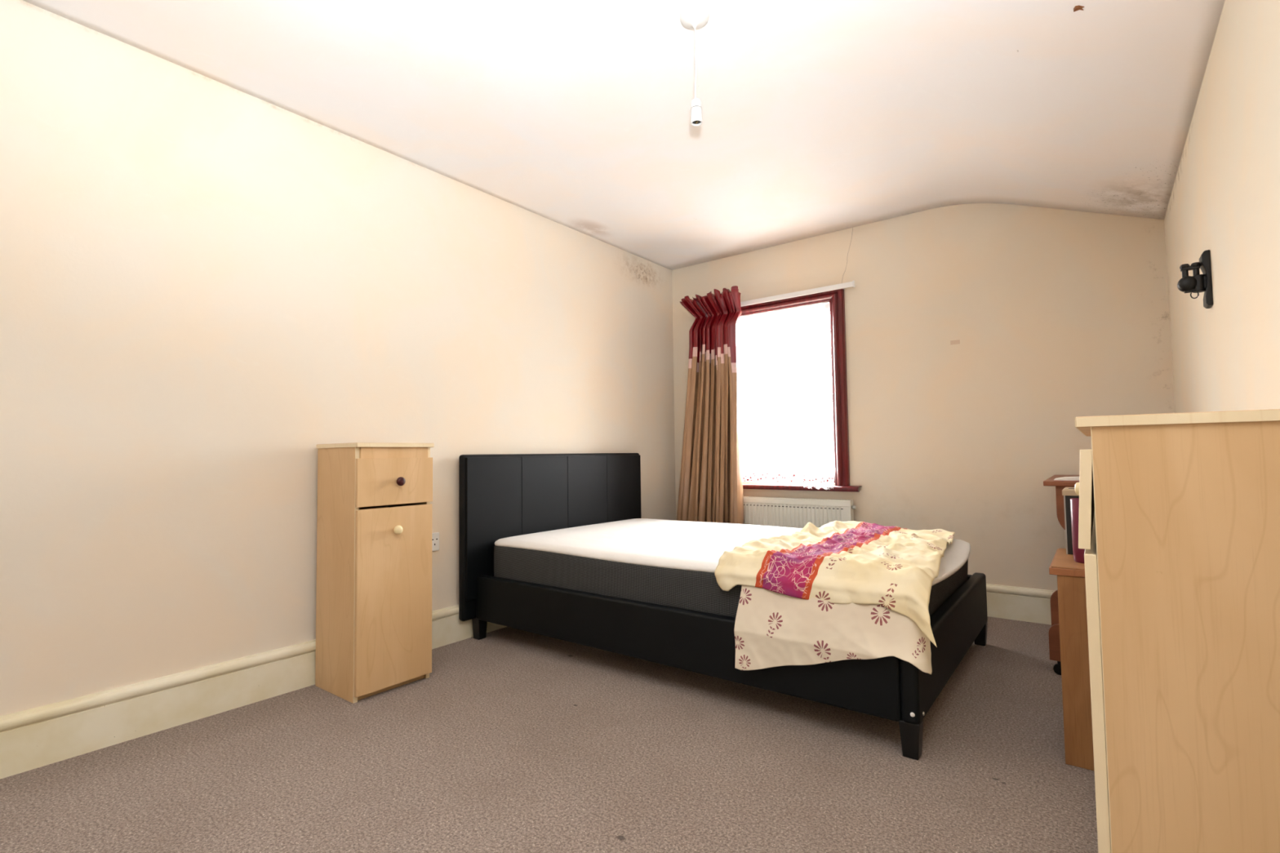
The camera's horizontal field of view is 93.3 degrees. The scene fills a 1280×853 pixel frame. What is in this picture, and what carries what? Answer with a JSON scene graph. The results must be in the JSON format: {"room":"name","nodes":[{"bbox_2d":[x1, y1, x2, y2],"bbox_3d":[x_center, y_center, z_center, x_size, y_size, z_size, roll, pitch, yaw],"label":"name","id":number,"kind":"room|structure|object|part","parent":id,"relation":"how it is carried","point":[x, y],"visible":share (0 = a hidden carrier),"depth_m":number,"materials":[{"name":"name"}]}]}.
{"room":"bedroom","nodes":[
{"label":"bedroom","id":0,"kind":"room"},
{"bbox_2d":[0,0,675,715],"bbox_3d":[-1.288,-0.161,2.670,0.160,2.405,5.495,-3,-3,37],"label":"wall","id":1,"kind":"structure","parent":0,"point":[206,284],"depth_m":2.22,"materials":[{"name":"beige paint"}]},
{"bbox_2d":[0,604,506,779],"bbox_3d":[-1.240,0.948,2.505,0.029,0.172,5.035,-3,-3,37],"label":"baseboard","id":2,"kind":"structure","parent":1,"relation":"attached to","point":[34,738],"depth_m":2.01,"materials":[{"name":"beige paint"}]},
{"bbox_2d":[431,532,439,551],"bbox_3d":[-1.010,0.550,2.847,0.012,0.086,0.146,-3,-3,37],"label":"wall socket","id":3,"kind":"object","parent":1,"relation":"attached to","point":[435,536],"visible":0.32,"depth_m":2.89,"materials":[{"name":"white plastic"}]},
{"bbox_2d":[0,616,1097,852],"bbox_3d":[-0.079,1.042,1.705,3.157,0.120,5.495,-3,-3,37],"label":"floor","id":4,"kind":"structure","parent":0,"point":[514,740],"depth_m":1.71,"materials":[{"name":"carpet"}]},
{"bbox_2d":[315,442,434,703],"bbox_3d":[-1.066,0.549,2.448,0.346,0.959,0.329,-3,-3,37],"label":"base cabinet","id":5,"kind":"object","parent":4,"relation":"on","point":[374,591],"visible":1,"depth_m":2.34,"materials":[{"name":"brown wood"}]},
{"bbox_3d":[-1.175,0.554,2.340,0.296,0.942,0.016,-3,-3,37],"label":"panel","id":6,"kind":"part","parent":5,"relation":"part of","materials":[{"name":"brown wood"}]},
{"bbox_3d":[-1.198,0.549,2.548,0.006,0.912,0.286,-3,-3,37],"label":"panel","id":7,"kind":"part","parent":5,"relation":"part of","materials":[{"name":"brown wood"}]},
{"bbox_3d":[-0.972,0.108,2.391,0.022,0.052,0.285,-3,-3,37],"label":"rail","id":8,"kind":"part","parent":5,"relation":"part of","materials":[{"name":"brown wood"}]},
{"bbox_3d":[-0.955,0.657,2.358,0.016,0.684,0.316,-3,-3,37],"label":"door","id":9,"kind":"part","parent":5,"relation":"part of","materials":[{"name":"brown wood"}]},
{"bbox_3d":[-0.961,0.215,2.380,0.016,0.182,0.319,-3,-3,37],"label":"drawer","id":10,"kind":"part","parent":5,"relation":"part of","materials":[{"name":"brown wood"}]},
{"bbox_3d":[-0.944,0.403,2.354,0.027,0.035,0.035,-3,-3,37],"label":"knob","id":11,"kind":"part","parent":5,"relation":"part of","materials":[{"name":"beige paint"}]},
{"bbox_3d":[-0.940,0.215,2.371,0.027,0.035,0.035,-3,-3,37],"label":"knob","id":12,"kind":"part","parent":5,"relation":"part of","materials":[{"name":"red paint"}]},
{"bbox_3d":[-0.992,0.563,2.580,0.296,0.942,0.016,-3,-3,37],"label":"panel","id":13,"kind":"part","parent":5,"relation":"part of","materials":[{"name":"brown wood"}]},
{"bbox_2d":[458,453,987,759],"bbox_3d":[0.369,0.575,2.906,2.085,0.912,1.436,-3,-3,37],"label":"frame","id":14,"kind":"object","parent":4,"relation":"on","point":[501,495],"visible":0.69,"depth_m":2.60,"materials":[{"name":"black leather"}]},
{"bbox_3d":[-0.797,0.999,3.003,0.058,0.105,0.054,-3,-3,37],"label":"leg","id":15,"kind":"part","parent":14,"relation":"part of","materials":[{"name":"black paint"}]},
{"bbox_3d":[-0.744,0.506,3.093,0.017,0.697,0.351,-3,-3,37],"label":"padded panel","id":16,"kind":"part","parent":14,"relation":"part of","materials":[{"name":"black leather"}]},
{"bbox_3d":[-0.531,0.516,3.373,0.017,0.697,0.351,-3,-3,37],"label":"padded panel","id":17,"kind":"part","parent":14,"relation":"part of","materials":[{"name":"black leather"}]},
{"bbox_3d":[-0.444,0.565,3.526,0.042,0.812,1.436,-3,-3,37],"label":"headboard","id":18,"kind":"part","parent":14,"relation":"part of","materials":[{"name":"black leather"}]},
{"bbox_3d":[-0.318,0.526,3.652,0.017,0.697,0.351,-3,-3,37],"label":"padded panel","id":19,"kind":"part","parent":14,"relation":"part of","materials":[{"name":"black leather"}]},
{"bbox_3d":[-0.104,0.536,3.932,0.017,0.697,0.351,-3,-3,37],"label":"padded panel","id":20,"kind":"part","parent":14,"relation":"part of","materials":[{"name":"black leather"}]},
{"bbox_3d":[-0.008,0.808,2.405,1.986,0.214,0.050,-3,-3,37],"label":"rail","id":21,"kind":"part","parent":14,"relation":"part of","materials":[{"name":"black leather"}]},
{"bbox_2d":[493,518,970,617],"bbox_3d":[0.418,0.686,2.900,2.025,0.304,1.233,-3,-3,37],"label":"mattress","id":22,"kind":"object","parent":14,"relation":"on","point":[673,563],"visible":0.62,"depth_m":2.64,"materials":[{"name":"grey fabric"}]},
{"bbox_3d":[0.417,0.558,2.906,2.023,0.048,1.230,-3,-3,37],"label":"panel","id":23,"kind":"part","parent":22,"relation":"part of","materials":[{"name":"white fabric"}]},
{"bbox_2d":[714,520,955,674],"bbox_3d":[0.916,0.636,2.463,0.796,0.407,1.369,-3,-3,37],"label":"duvet cover","id":24,"kind":"object","parent":22,"relation":"on","point":[836,590],"visible":1,"depth_m":1.99,"materials":[{"name":"fabric"}]},
{"bbox_3d":[0.804,0.921,1.788,0.058,0.105,0.054,-3,-3,37],"label":"leg","id":25,"kind":"part","parent":14,"relation":"part of","materials":[{"name":"black paint"}]},
{"bbox_3d":[1.193,0.780,2.302,0.052,0.227,1.340,-3,-3,37],"label":"foot rail","id":26,"kind":"part","parent":14,"relation":"part of","materials":[{"name":"black leather"}]},
{"bbox_3d":[1.580,0.958,2.805,0.058,0.105,0.054,-3,-3,37],"label":"leg","id":27,"kind":"part","parent":14,"relation":"part of","materials":[{"name":"black paint"}]},
{"bbox_2d":[1043,475,1079,675],"bbox_3d":[2.047,0.609,2.600,0.454,0.770,0.750,-3,-3,37],"label":"computer desk","id":28,"kind":"object","parent":4,"relation":"on","point":[1054,631],"visible":0.13,"depth_m":2.43,"materials":[{"name":"brown laminate"}]},
{"bbox_3d":[1.833,0.549,2.330,0.425,0.630,0.018,-3,-3,37],"label":"panel","id":29,"kind":"part","parent":28,"relation":"part of","materials":[{"name":"brown laminate"}]},
{"bbox_2d":[1053,476,1079,481],"bbox_3d":[1.810,0.212,2.458,0.205,0.015,0.145,-3,-3,37],"label":"book","id":30,"kind":"object","parent":28,"relation":"on","point":[1064,478],"visible":0.41,"depth_m":2.44,"materials":[{"name":"white paper"}]},
{"bbox_2d":[1048,548,1094,770],"bbox_3d":[1.477,0.685,1.790,0.396,0.558,0.412,-3,-3,37],"label":"bookcase","id":31,"kind":"object","parent":4,"relation":"on","point":[1071,582],"visible":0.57,"depth_m":1.72,"materials":[{"name":"brown wood"}]},
{"bbox_2d":[1062,487,1079,555],"bbox_3d":[1.459,0.308,1.974,0.118,0.212,0.123,-3,-3,37],"label":"book","id":32,"kind":"object","parent":31,"relation":"on","point":[1068,493],"visible":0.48,"depth_m":1.96,"materials":[{"name":"black"}]},
{"bbox_3d":[1.383,0.319,1.962,0.004,0.190,0.005,-3,-3,37],"label":"corner trim","id":33,"kind":"part","parent":32,"relation":"part of","materials":[{"name":"silver metal"}]},
{"bbox_3d":[1.458,0.213,1.979,0.118,0.021,0.123,-3,-3,37],"label":"lid","id":34,"kind":"part","parent":32,"relation":"part of","materials":[{"name":"gold metal"}]},
{"bbox_2d":[1070,497,1084,563],"bbox_3d":[1.341,0.313,1.819,0.068,0.190,0.068,-3,-3,37],"label":"book","id":35,"kind":"object","parent":31,"relation":"on","point":[1078,553],"visible":0.41,"depth_m":1.81,"materials":[{"name":"paper"}]},
{"bbox_2d":[1074,408,1279,852],"bbox_3d":[1.087,0.467,1.229,0.320,0.951,0.909,-3,-3,37],"label":"chest","id":36,"kind":"object","parent":4,"relation":"on","point":[1179,517],"visible":1,"depth_m":0.89,"materials":[{"name":"brown wood"}]},
{"bbox_3d":[1.136,0.160,1.556,0.027,0.033,0.033,-3,-3,37],"label":"knob","id":37,"kind":"part","parent":36,"relation":"part of","materials":[{"name":"beige paint"}]},
{"bbox_3d":[0.983,0.129,1.321,0.024,0.158,0.900,-3,-3,37],"label":"drawer","id":38,"kind":"part","parent":36,"relation":"part of","materials":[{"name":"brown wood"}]},
{"bbox_3d":[1.129,0.576,1.479,0.016,0.708,0.448,-3,-3,37],"label":"door","id":39,"kind":"part","parent":36,"relation":"part of","materials":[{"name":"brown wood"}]},
{"bbox_3d":[0.855,0.563,1.119,0.016,0.708,0.448,-3,-3,37],"label":"door","id":40,"kind":"part","parent":36,"relation":"part of","materials":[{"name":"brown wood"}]},
{"bbox_2d":[22,0,1224,270],"bbox_3d":[-0.152,-1.239,1.755,2.837,0.467,5.035,-3,-3,37],"label":"ceiling","id":41,"kind":"structure","parent":0,"point":[820,117],"depth_m":2.27,"materials":[{"name":"white paint"}]},
{"bbox_2d":[680,4,709,126],"bbox_3d":[0.177,-1.147,1.927,0.093,0.368,0.093,-3,-3,37],"label":"pendant lamp","id":42,"kind":"object","parent":41,"relation":"hanging from","point":[695,16],"visible":1,"depth_m":1.91,"materials":[{"name":"white plastic"}]},
{"bbox_2d":[671,203,1174,591],"bbox_3d":[1.478,-0.145,3.828,2.837,2.405,0.300,-3,-3,37],"label":"wall","id":43,"kind":"structure","parent":0,"point":[978,335],"depth_m":3.33,"materials":[{"name":"beige paint"}]},
{"bbox_2d":[737,280,860,492],"bbox_3d":[0.941,-0.226,4.133,1.156,1.299,0.272,-3,-3,37],"label":"window","id":44,"kind":"structure","parent":43,"relation":"in","point":[835,305],"depth_m":3.82,"materials":[{"name":"red paint"}]},
{"bbox_2d":[676,285,744,524],"bbox_3d":[0.499,0.064,4.200,0.568,1.968,0.260,-3,-3,37],"label":"curtain","id":45,"kind":"object","parent":44,"relation":"hanging from","point":[711,481],"visible":0.87,"depth_m":4.11,"materials":[{"name":"brown fabric"}]},
{"bbox_3d":[0.963,-0.765,4.206,0.772,0.022,0.040,-3,-3,37],"label":"sash rail","id":46,"kind":"part","parent":44,"relation":"part of","materials":[{"name":"white paint"}]},
{"bbox_2d":[739,301,828,316],"bbox_3d":[0.869,-0.777,4.083,0.826,0.005,0.005,-3,-3,37],"label":"wire","id":47,"kind":"object","parent":44,"relation":"attached to","point":[826,301],"visible":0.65,"depth_m":4.01,"materials":[{"name":"white plastic"}]},
{"bbox_2d":[737,307,835,489],"bbox_3d":[0.867,-0.181,4.031,0.831,1.195,0.079,-3,-3,37],"label":"curtain","id":48,"kind":"object","parent":47,"relation":"hanging from","point":[791,339],"visible":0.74,"depth_m":3.98,"materials":[{"name":"white fabric"}]},
{"bbox_3d":[0.979,0.349,4.154,0.772,0.062,0.040,-3,-3,37],"label":"sash rail","id":49,"kind":"part","parent":44,"relation":"part of","materials":[{"name":"white paint"}]},
{"bbox_3d":[0.879,-0.821,4.098,1.004,0.066,0.036,-3,-3,37],"label":"architrave","id":50,"kind":"part","parent":44,"relation":"part of","materials":[{"name":"red paint"}]},
{"bbox_3d":[0.915,-0.859,4.059,1.058,0.040,0.058,-3,-3,37],"label":"curtain rail","id":51,"kind":"part","parent":44,"relation":"part of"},
{"bbox_3d":[0.945,0.401,4.107,1.146,0.045,0.272,-3,-3,37],"label":"sill","id":52,"kind":"part","parent":44,"relation":"part of","materials":[{"name":"red paint"}]},
{"bbox_3d":[1.251,-0.247,3.794,0.088,1.252,0.036,-3,-3,37],"label":"architrave","id":53,"kind":"part","parent":44,"relation":"part of","materials":[{"name":"red paint"}]},
{"bbox_2d":[742,496,856,528],"bbox_3d":[0.926,0.771,3.972,1.062,0.604,0.087,-3,-3,37],"label":"radiator","id":54,"kind":"object","parent":43,"relation":"attached to","point":[794,513],"visible":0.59,"depth_m":3.88,"materials":[{"name":"white metal"}]},
{"bbox_2d":[742,496,852,502],"bbox_3d":[0.892,0.474,3.991,1.000,0.008,0.056,-3,-3,37],"label":"grille","id":55,"kind":"object","parent":54,"relation":"attached to","point":[746,499],"depth_m":3.92,"materials":[{"name":"white metal"}]},
{"bbox_2d":[986,583,1054,625],"bbox_3d":[1.394,0.966,3.646,2.777,0.172,0.029,-3,-3,37],"label":"baseboard","id":56,"kind":"structure","parent":43,"relation":"attached to","point":[1003,602],"depth_m":3.18,"materials":[{"name":"beige paint"}]},
{"bbox_2d":[1164,0,1279,413],"bbox_3d":[1.096,-0.278,0.857,0.160,2.405,5.495,-3,-3,37],"label":"wall","id":57,"kind":"structure","parent":0,"point":[1224,200],"depth_m":1.49,"materials":[{"name":"beige paint"}]},
{"bbox_2d":[1177,249,1213,308],"bbox_3d":[1.693,-0.444,1.848,0.076,0.168,0.060,-3,-3,37],"label":"tv bracket","id":58,"kind":"object","parent":57,"relation":"attached to","point":[1197,282],"visible":1,"depth_m":1.83,"materials":[{"name":"black metal"}]},
{"bbox_3d":[1.676,-0.468,1.857,0.015,0.042,0.015,-3,-3,37],"label":"clamp post","id":59,"kind":"part","parent":58,"relation":"part of","materials":[{"name":"black metal"}]},
{"bbox_3d":[1.696,-0.469,1.841,0.015,0.042,0.015,-3,-3,37],"label":"clamp post","id":60,"kind":"part","parent":58,"relation":"part of","materials":[{"name":"black metal"}]},
{"bbox_3d":[1.715,-0.445,1.831,0.020,0.168,0.060,-3,-3,37],"label":"wall plate","id":61,"kind":"part","parent":58,"relation":"part of","materials":[{"name":"black metal"}]}
]}

